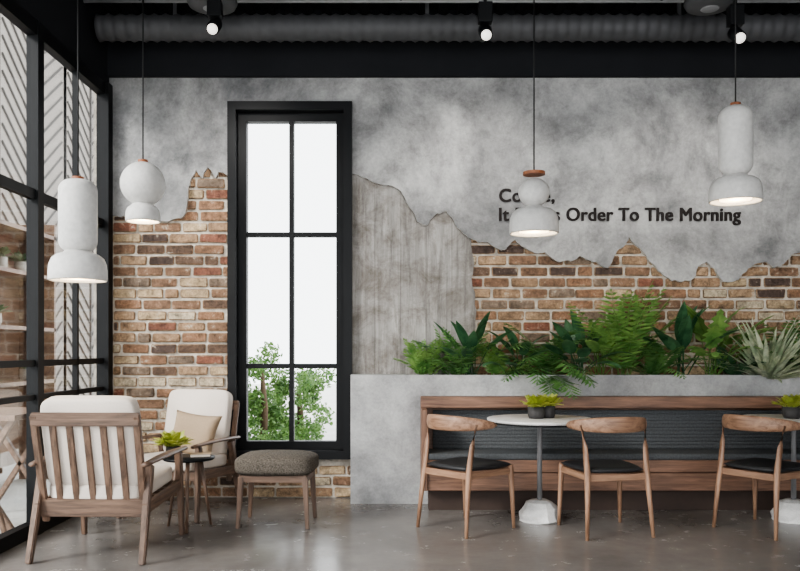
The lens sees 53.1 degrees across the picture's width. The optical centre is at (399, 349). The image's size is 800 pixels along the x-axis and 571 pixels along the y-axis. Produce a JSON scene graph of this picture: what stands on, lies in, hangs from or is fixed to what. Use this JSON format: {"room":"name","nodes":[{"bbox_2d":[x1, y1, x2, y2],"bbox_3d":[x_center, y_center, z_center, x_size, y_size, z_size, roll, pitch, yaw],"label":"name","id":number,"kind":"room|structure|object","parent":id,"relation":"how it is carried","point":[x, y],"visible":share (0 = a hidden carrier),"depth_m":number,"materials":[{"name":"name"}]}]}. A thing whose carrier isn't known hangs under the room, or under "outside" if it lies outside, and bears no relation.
{"room":"cafe","nodes":[
{"label":"cafe","id":0,"kind":"room"},
{"bbox_2d":[15,0,108,81],"bbox_3d":[-2.525,-2.538,2.395,0.150,0.625,8.790,0,0,0],"label":"wall","id":1,"kind":"structure","parent":0,"point":[59,17],"depth_m":6.04,"materials":[{"name":"paint"}]},
{"bbox_2d":[0,0,112,553],"bbox_3d":[-2.470,-0.487,2.395,0.100,3.475,8.790,0,0,0],"label":"frame","id":2,"kind":"object","parent":1,"relation":"attached to","point":[39,39],"visible":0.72,"depth_m":5.46,"materials":[{"name":"black metal"}]},
{"bbox_2d":[187,0,237,14],"bbox_3d":[-1.350,-2.638,5.750,0.360,0.383,0.360,0,0,0],"label":"ceiling speaker","id":3,"kind":"object","parent":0,"point":[229,6],"depth_m":5.72},
{"bbox_2d":[0,497,799,570],"bbox_3d":[1.025,1.300,2.400,6.950,0.100,8.800,0,0,0],"label":"floor","id":4,"kind":"structure","parent":0,"point":[343,535],"depth_m":5.22,"materials":[{"name":"concrete"}]},
{"bbox_2d":[25,395,187,564],"bbox_3d":[-1.820,0.762,5.062,0.780,0.984,0.839,0,0,2],"label":"armchair","id":5,"kind":"object","parent":4,"relation":"on","point":[95,466],"visible":1,"depth_m":4.73,"materials":[{"name":"brown wood"}]},
{"bbox_2d":[40,395,139,485],"bbox_3d":[-1.830,0.550,4.775,0.570,0.560,0.140,0,13,2],"label":"cushion","id":6,"kind":"object","parent":5,"relation":"on","point":[75,455],"depth_m":4.70,"materials":[{"name":"beige fabric"}]},
{"bbox_2d":[50,464,171,498],"bbox_3d":[-1.819,0.835,5.090,0.600,0.140,0.650,0,3,2],"label":"seat cushion","id":7,"kind":"object","parent":5,"relation":"on","point":[64,487],"depth_m":4.77,"materials":[{"name":"beige fabric"}]},
{"bbox_2d":[116,389,242,522],"bbox_3d":[-1.698,0.786,6.198,0.741,0.935,0.797,0,0,14],"label":"armchair","id":8,"kind":"object","parent":4,"relation":"on","point":[206,402],"visible":0.57,"depth_m":6.38,"materials":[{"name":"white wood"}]},
{"bbox_2d":[144,451,226,471],"bbox_3d":[-1.704,0.856,6.172,0.570,0.133,0.618,0,-3,14],"label":"seat cushion","id":9,"kind":"object","parent":8,"relation":"on","point":[220,459],"depth_m":6.07,"materials":[{"name":"beige fabric"}]},
{"bbox_2d":[173,410,221,453],"bbox_3d":[-1.587,0.650,6.150,0.432,0.369,0.177,0,0,16],"label":"throw pillow","id":10,"kind":"object","parent":8,"relation":"on","point":[201,428],"visible":0.67,"depth_m":6.10,"materials":[{"name":"beige fabric"}]},
{"bbox_2d":[163,389,232,453],"bbox_3d":[-1.632,0.585,6.463,0.542,0.532,0.133,0,-13,14],"label":"cushion","id":11,"kind":"object","parent":8,"relation":"on","point":[206,402],"depth_m":6.43,"materials":[{"name":"beige fabric"}]},
{"bbox_2d":[163,454,214,532],"bbox_3d":[-1.484,1.001,5.620,0.360,0.502,0.360,0,0,0],"label":"side table","id":12,"kind":"object","parent":4,"relation":"on","point":[187,460],"visible":0.7,"depth_m":5.53,"materials":[{"name":"black wood"}]},
{"bbox_2d":[152,430,193,457],"bbox_3d":[-1.580,0.656,5.584,0.297,0.189,0.282,0,0,0],"label":"potted plant","id":13,"kind":"object","parent":12,"relation":"on","point":[169,439],"visible":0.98,"depth_m":5.54,"materials":[{"name":"plant"}]},
{"bbox_2d":[190,452,210,457],"bbox_3d":[-1.404,0.738,5.620,0.140,0.025,0.100,0,0,-17],"label":"book","id":14,"kind":"object","parent":12,"relation":"on","point":[196,454],"visible":1,"depth_m":5.58,"materials":[{"name":"white paper"}]},
{"bbox_2d":[234,450,318,528],"bbox_3d":[-0.884,0.991,5.780,0.570,0.521,0.460,0,0,2],"label":"ottoman","id":15,"kind":"object","parent":4,"relation":"on","point":[258,466],"visible":1,"depth_m":5.59,"materials":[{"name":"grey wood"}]},
{"bbox_2d":[234,450,318,475],"bbox_3d":[-0.884,0.815,5.780,0.570,0.170,0.460,0,0,2],"label":"cushion","id":16,"kind":"object","parent":15,"relation":"on","point":[258,462],"depth_m":5.57,"materials":[{"name":"grey fabric"}]},
{"bbox_2d":[416,414,514,538],"bbox_3d":[0.459,0.847,5.630,0.523,0.809,0.561,0,0,-42],"label":"dining chair","id":17,"kind":"object","parent":4,"relation":"on","point":[468,464],"visible":1,"depth_m":5.49,"materials":[{"name":"brown wood"}]},
{"bbox_2d":[487,414,588,523],"bbox_3d":[1.026,0.875,5.880,0.770,0.750,0.770,0,0,0],"label":"bistro table","id":18,"kind":"object","parent":4,"relation":"on","point":[539,510],"visible":0.76,"depth_m":5.78,"materials":[{"name":"white stone"}]},
{"bbox_2d":[519,394,553,418],"bbox_3d":[1.008,0.413,5.867,0.246,0.175,0.273,0,0,-12],"label":"potted succulent","id":19,"kind":"object","parent":18,"relation":"on","point":[536,410],"visible":0.98,"depth_m":5.80,"materials":[{"name":"plant"}]},
{"bbox_2d":[528,406,544,418],"bbox_3d":[0.996,0.458,5.850,0.124,0.085,0.124,0,0,0],"label":"pot","id":20,"kind":"object","parent":19,"relation":"on","point":[534,412],"depth_m":5.80,"materials":[{"name":"black ceramic"}]},
{"bbox_2d":[535,393,562,417],"bbox_3d":[1.101,0.410,5.915,0.239,0.179,0.262,0,0,0],"label":"potted succulent","id":21,"kind":"object","parent":18,"relation":"on","point":[549,409],"visible":0.67,"depth_m":5.86,"materials":[{"name":"plant"}]},
{"bbox_2d":[543,406,554,417],"bbox_3d":[1.091,0.455,5.910,0.110,0.090,0.110,0,0,0],"label":"pot","id":22,"kind":"object","parent":21,"relation":"on","point":[549,410],"depth_m":5.86,"materials":[{"name":"black ceramic"}]},
{"bbox_2d":[351,374,799,503],"bbox_3d":[2.046,0.727,6.619,4.897,1.047,0.238,0,0,0],"label":"concrete planter","id":23,"kind":"object","parent":4,"relation":"on","point":[385,408],"visible":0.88,"depth_m":6.50,"materials":[{"name":"concrete"}]},
{"bbox_2d":[393,338,458,374],"bbox_3d":[0.255,0.072,6.571,0.647,0.352,0.302,0,0,0],"label":"fern plant","id":24,"kind":"object","parent":23,"relation":"on","point":[418,361],"visible":0.84,"depth_m":6.56,"materials":[{"name":"green plant"}]},
{"bbox_2d":[413,325,497,374],"bbox_3d":[0.414,0.013,6.486,0.768,0.469,0.473,0,0,0],"label":"fern plant","id":25,"kind":"object","parent":23,"relation":"on","point":[457,367],"visible":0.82,"depth_m":6.54,"materials":[{"name":"green plant"}]},
{"bbox_2d":[423,312,512,374],"bbox_3d":[0.583,-0.034,6.501,0.842,0.564,0.530,0,0,-24],"label":"plant","id":26,"kind":"object","parent":23,"relation":"on","point":[469,341],"visible":0.69,"depth_m":6.51,"materials":[{"name":"green plant"}]},
{"bbox_2d":[477,339,543,374],"bbox_3d":[0.875,0.055,6.590,0.597,0.387,0.492,0,0,-35],"label":"fern plant","id":27,"kind":"object","parent":23,"relation":"on","point":[490,368],"visible":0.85,"depth_m":6.54,"materials":[{"name":"green plant"}]},
{"bbox_2d":[482,326,570,374],"bbox_3d":[1.050,0.028,6.420,0.814,0.440,0.558,0,0,0],"label":"plant","id":28,"kind":"object","parent":23,"relation":"on","point":[513,340],"visible":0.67,"depth_m":6.53,"materials":[{"name":"green plant"}]},
{"bbox_2d":[501,322,597,399],"bbox_3d":[1.158,0.073,6.406,0.846,0.618,0.632,0,0,0],"label":"palm plant","id":29,"kind":"object","parent":23,"relation":"in","point":[554,364],"visible":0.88,"depth_m":6.37,"materials":[{"name":"green plant"}]},
{"bbox_2d":[537,311,631,374],"bbox_3d":[1.464,-0.040,6.383,0.750,0.575,0.676,0,0,0],"label":"plant","id":30,"kind":"object","parent":23,"relation":"on","point":[568,345],"visible":0.7,"depth_m":6.45,"materials":[{"name":"green plant"}]},
{"bbox_2d":[558,315,654,374],"bbox_3d":[1.699,-0.025,6.427,0.886,0.547,0.590,0,0,0],"label":"plant","id":31,"kind":"object","parent":23,"relation":"on","point":[594,346],"visible":0.58,"depth_m":6.49,"materials":[{"name":"green plant"}]},
{"bbox_2d":[567,280,678,374],"bbox_3d":[1.800,-0.162,6.415,0.965,0.820,0.614,0,0,0],"label":"palm plant","id":32,"kind":"object","parent":23,"relation":"on","point":[632,331],"visible":0.87,"depth_m":6.46,"materials":[{"name":"green plant"}]},
{"bbox_2d":[612,335,707,379],"bbox_3d":[2.115,0.064,6.494,0.759,0.368,0.420,0,0,20],"label":"fern plant","id":33,"kind":"object","parent":23,"relation":"on","point":[655,364],"visible":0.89,"depth_m":6.50,"materials":[{"name":"green plant"}]},
{"bbox_2d":[640,301,744,374],"bbox_3d":[2.353,-0.072,6.486,0.843,0.639,0.471,0,0,0],"label":"plant","id":34,"kind":"object","parent":23,"relation":"on","point":[683,329],"visible":0.68,"depth_m":6.46,"materials":[{"name":"green plant"}]},
{"bbox_2d":[660,305,780,374],"bbox_3d":[2.560,-0.065,6.457,1.156,0.626,0.530,0,0,0],"label":"plant","id":35,"kind":"object","parent":23,"relation":"on","point":[701,331],"visible":0.71,"depth_m":6.50,"materials":[{"name":"green plant"}]},
{"bbox_2d":[704,344,768,374],"bbox_3d":[2.749,0.099,6.479,0.483,0.298,0.485,0,0,0],"label":"fern plant","id":36,"kind":"object","parent":23,"relation":"on","point":[730,371],"visible":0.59,"depth_m":6.54,"materials":[{"name":"green plant"}]},
{"bbox_2d":[698,315,799,383],"bbox_3d":[3.013,-0.015,6.360,1.149,0.537,0.724,0,0,0],"label":"yucca plant","id":37,"kind":"object","parent":23,"relation":"on","point":[777,368],"visible":0.8,"depth_m":6.41,"materials":[{"name":"green plant"}]},
{"bbox_2d":[743,317,799,374],"bbox_3d":[3.220,-0.010,6.482,0.710,0.516,0.480,0,0,0],"label":"fern plant","id":38,"kind":"object","parent":23,"relation":"on","point":[798,324],"visible":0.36,"depth_m":6.53,"materials":[{"name":"green plant"}]},
{"bbox_2d":[557,417,654,540],"bbox_3d":[1.412,0.847,5.520,0.561,0.809,0.523,0,0,-11],"label":"dining chair","id":39,"kind":"object","parent":4,"relation":"on","point":[606,424],"visible":1,"depth_m":5.34,"materials":[{"name":"brown wood"}]},
{"bbox_2d":[420,396,799,509],"bbox_3d":[2.323,0.811,6.308,4.315,0.878,0.375,0,0,0],"label":"bench","id":40,"kind":"object","parent":4,"relation":"on","point":[683,434],"visible":0.7,"depth_m":6.33,"materials":[{"name":"brown wood"}]},
{"bbox_2d":[428,449,799,459],"bbox_3d":[2.323,0.820,6.290,4.215,0.050,0.320,0,0,0],"label":"seat cushion","id":41,"kind":"object","parent":40,"relation":"on","point":[434,454],"depth_m":6.13,"materials":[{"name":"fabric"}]},
{"bbox_2d":[712,414,799,540],"bbox_3d":[2.540,0.847,5.575,0.523,0.809,0.561,0,0,-33],"label":"dining chair","id":42,"kind":"object","parent":4,"relation":"on","point":[730,421],"visible":1,"depth_m":5.42,"materials":[{"name":"brown wood"}]},
{"bbox_2d":[747,414,799,523],"bbox_3d":[2.893,0.875,5.880,0.770,0.750,0.770,0,0,0],"label":"bistro table","id":43,"kind":"object","parent":4,"relation":"on","point":[789,508],"visible":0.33,"depth_m":5.84,"materials":[{"name":"white stone"}]},
{"bbox_2d":[772,394,799,418],"bbox_3d":[2.849,0.412,5.852,0.254,0.176,0.274,0,0,0],"label":"potted succulent","id":44,"kind":"object","parent":43,"relation":"on","point":[790,409],"visible":1,"depth_m":5.80,"materials":[{"name":"plant"}]},
{"bbox_2d":[782,406,799,418],"bbox_3d":[2.863,0.458,5.850,0.124,0.085,0.124,0,0,0],"label":"pot","id":45,"kind":"object","parent":44,"relation":"on","point":[788,412],"depth_m":5.80,"materials":[{"name":"black ceramic"}]},
{"bbox_2d":[83,0,799,2],"bbox_3d":[1.025,-2.749,6.096,6.910,0.161,0.132,0,0,0],"label":"ceiling pipe","id":46,"kind":"object","parent":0,"point":[85,1],"depth_m":6.14,"materials":[{"name":"black metal"}]},
{"bbox_2d":[94,92,799,496],"bbox_3d":[0.950,-0.800,6.881,7.100,4.100,0.238,0,0,0],"label":"wall","id":47,"kind":"structure","parent":0,"point":[408,275],"depth_m":6.76,"materials":[{"name":"concrete"}]},
{"bbox_2d":[109,78,227,222],"bbox_3d":[-1.962,-1.696,6.765,1.021,1.231,0.050,0,0,0],"label":"plaster","id":48,"kind":"object","parent":47,"relation":"attached to","point":[185,119],"visible":0.86,"depth_m":6.74,"materials":[{"name":"concrete"}]},
{"bbox_2d":[227,101,351,458],"bbox_3d":[-0.924,-0.583,6.825,1.042,2.998,0.270,0,0,0],"label":"frame","id":49,"kind":"object","parent":47,"relation":"attached to","point":[240,114],"visible":0.91,"depth_m":6.80,"materials":[{"name":"black metal"}]},
{"bbox_2d":[228,78,351,100],"bbox_3d":[-0.928,-2.202,6.765,1.046,0.219,0.050,0,0,0],"label":"plaster","id":50,"kind":"object","parent":47,"relation":"attached to","point":[239,89],"visible":0.83,"depth_m":6.74,"materials":[{"name":"concrete"}]},
{"bbox_2d":[107,10,799,77],"bbox_3d":[1.025,-2.572,6.750,6.950,0.557,0.100,0,0,0],"label":"ceiling","id":51,"kind":"structure","parent":47,"relation":"attached to","point":[162,59],"depth_m":6.70,"materials":[{"name":"paint"}]},
{"bbox_2d":[113,168,799,496],"bbox_3d":[1.024,-0.291,6.776,6.916,3.074,0.032,0,0,0],"label":"brickwork","id":52,"kind":"object","parent":47,"relation":"attached to","point":[201,183],"visible":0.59,"depth_m":6.77,"materials":[{"name":"brick"}]},
{"bbox_2d":[352,78,799,282],"bbox_3d":[2.076,-1.441,6.765,4.961,1.742,0.050,0,0,0],"label":"plaster","id":53,"kind":"object","parent":47,"relation":"attached to","point":[450,145],"visible":0.98,"depth_m":6.74,"materials":[{"name":"concrete"}]},
{"bbox_2d":[499,188,740,224],"bbox_3d":[1.851,-1.204,6.733,2.034,0.307,0.015,0,0,0],"label":"wall lettering","id":54,"kind":"object","parent":53,"relation":"attached to","point":[682,211],"depth_m":6.73},
{"bbox_2d":[102,3,799,14],"bbox_3d":[1.050,-2.830,2.500,7.000,0.280,9.000,0,0,0],"label":"ceiling","id":55,"kind":"structure","parent":0,"point":[114,8],"depth_m":6.58,"materials":[{"name":"black metal"}]},
{"bbox_2d":[47,0,107,282],"bbox_3d":[-1.932,-1.622,4.800,0.336,2.416,0.336,0,0,0],"label":"pendant lamp","id":56,"kind":"object","parent":55,"relation":"hanging from","point":[77,196],"visible":1,"depth_m":4.71,"materials":[{"name":"white ceramic"}]},
{"bbox_2d":[120,0,165,224],"bbox_3d":[-1.799,-1.863,5.600,0.308,1.934,0.308,0,0,0],"label":"pendant lamp","id":57,"kind":"object","parent":55,"relation":"hanging from","point":[142,183],"visible":1,"depth_m":5.51,"materials":[{"name":"white ceramic"}]},
{"bbox_2d":[206,0,222,34],"bbox_3d":[-1.309,-2.518,5.642,0.100,0.624,0.176,0,0,0],"label":"track spotlight","id":58,"kind":"object","parent":55,"relation":"hanging from","point":[214,7],"visible":1,"depth_m":5.62,"materials":[{"name":"black metal"}]},
{"bbox_2d":[94,3,799,42],"bbox_3d":[1.046,-2.638,6.350,6.867,0.383,0.218,0,0,0],"label":"ventilation duct","id":59,"kind":"object","parent":55,"relation":"hanging from","point":[165,27],"visible":0.91,"depth_m":6.27,"materials":[{"name":"metal"}]},
{"bbox_2d":[478,0,492,40],"bbox_3d":[0.602,-2.497,5.642,0.100,0.666,0.176,0,0,0],"label":"track spotlight","id":60,"kind":"object","parent":55,"relation":"hanging from","point":[485,8],"visible":1,"depth_m":5.62,"materials":[{"name":"black metal"}]},
{"bbox_2d":[509,0,558,236],"bbox_3d":[0.921,-1.814,5.500,0.337,2.033,0.337,0,0,0],"label":"pendant lamp","id":61,"kind":"object","parent":55,"relation":"hanging from","point":[532,220],"visible":1,"depth_m":5.42,"materials":[{"name":"white ceramic"}]},
{"bbox_2d":[708,0,762,205],"bbox_3d":[2.181,-1.896,5.200,0.332,1.868,0.332,0,0,0],"label":"pendant lamp","id":62,"kind":"object","parent":55,"relation":"hanging from","point":[736,187],"visible":1,"depth_m":5.11,"materials":[{"name":"white ceramic"}]},
{"bbox_2d":[726,0,746,43],"bbox_3d":[2.373,-2.486,5.642,0.100,0.687,0.176,0,0,0],"label":"track spotlight","id":63,"kind":"object","parent":55,"relation":"hanging from","point":[741,36],"visible":0.96,"depth_m":5.62,"materials":[{"name":"black metal"}]},
{"bbox_2d":[683,0,733,15],"bbox_3d":[2.228,-2.638,5.750,0.360,0.383,0.360,0,0,0],"label":"ceiling speaker","id":64,"kind":"object","parent":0,"point":[693,7],"depth_m":5.72},
{"label":"outside","id":65,"kind":"structure","parent":0,"visible":0},
{"bbox_2d":[0,384,335,494],"bbox_3d":[-1.000,1.320,18.500,22.000,0.100,23.000,0,0,0],"label":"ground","id":66,"kind":"structure","parent":65,"point":[18,486],"depth_m":13.11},
{"bbox_2d":[0,219,55,478],"bbox_3d":[-3.590,0.020,7.300,0.380,2.500,1.200,0,0,0],"label":"shelf","id":67,"kind":"object","parent":66,"relation":"on","point":[12,281],"visible":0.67,"depth_m":7.78,"materials":[{"name":"brown wood"}]},
{"bbox_2d":[0,246,10,266],"bbox_3d":[-3.567,-0.818,7.104,0.192,0.205,0.283,0,0,-29],"label":"potted plant","id":68,"kind":"object","parent":67,"relation":"on","point":[3,260],"visible":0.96,"depth_m":7.07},
{"bbox_2d":[0,303,12,324],"bbox_3d":[-3.549,-0.317,7.006,0.253,0.204,0.238,0,0,0],"label":"potted plant","id":69,"kind":"object","parent":67,"relation":"on","point":[2,305],"visible":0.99,"depth_m":7.01,"materials":[{"name":"green plant"}]},
{"bbox_2d":[8,251,25,270],"bbox_3d":[-3.560,-0.817,7.503,0.276,0.204,0.194,0,0,-39],"label":"potted plant","id":70,"kind":"object","parent":67,"relation":"on","point":[18,264],"visible":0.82,"depth_m":7.45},
{"bbox_2d":[19,359,25,379],"bbox_3d":[-3.542,0.182,7.592,0.241,0.205,0.280,0,0,-23],"label":"potted plant","id":71,"kind":"object","parent":67,"relation":"on","point":[22,370],"visible":0.25,"depth_m":7.54,"materials":[{"name":"beige"}]},
{"bbox_2d":[0,13,93,467],"bbox_3d":[-4.400,-1.340,9.250,0.200,5.220,7.500,0,0,0],"label":"panel","id":72,"kind":"object","parent":66,"relation":"on","point":[6,459],"visible":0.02,"depth_m":9.84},
{"bbox_2d":[1,17,93,395],"bbox_3d":[-4.292,-1.366,10.250,0.024,5.233,3.440,0,0,0],"label":"relief","id":73,"kind":"object","parent":72,"relation":"attached to","point":[91,116],"visible":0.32,"depth_m":10.23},
{"bbox_2d":[248,341,304,439],"bbox_3d":[-1.560,0.585,9.000,0.939,1.376,0.989,0,0,0],"label":"tree","id":74,"kind":"object","parent":66,"relation":"on","point":[260,406],"visible":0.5,"depth_m":8.98,"materials":[{"name":"green plant"}]},
{"bbox_2d":[266,363,335,439],"bbox_3d":[-1.231,0.723,9.616,0.945,1.132,0.899,0,0,0],"label":"tree","id":75,"kind":"object","parent":66,"relation":"on","point":[308,381],"visible":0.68,"depth_m":9.53,"materials":[{"name":"green plant"}]},
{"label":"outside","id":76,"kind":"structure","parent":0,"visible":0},
{"bbox_2d":[0,495,48,533],"bbox_3d":[-7.300,1.320,0.500,9.400,0.100,13.000,0,0,0],"label":"terrace","id":77,"kind":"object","parent":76,"point":[14,506],"visible":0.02,"depth_m":6.45,"materials":[{"name":"white concrete"}]},
{"bbox_2d":[0,468,6,532],"bbox_3d":[-2.850,1.032,5.200,0.428,0.483,0.389,0,0,0],"label":"stool","id":78,"kind":"object","parent":77,"relation":"on","point":[3,528],"visible":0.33,"depth_m":5.36,"materials":[{"name":"brown wood"}]},
{"bbox_2d":[0,407,25,530],"bbox_3d":[-2.950,0.864,5.900,0.600,0.829,0.800,0,0,0],"label":"outdoor table","id":79,"kind":"object","parent":77,"relation":"on","point":[10,414],"visible":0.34,"depth_m":6.15,"materials":[{"name":"brown wood"}]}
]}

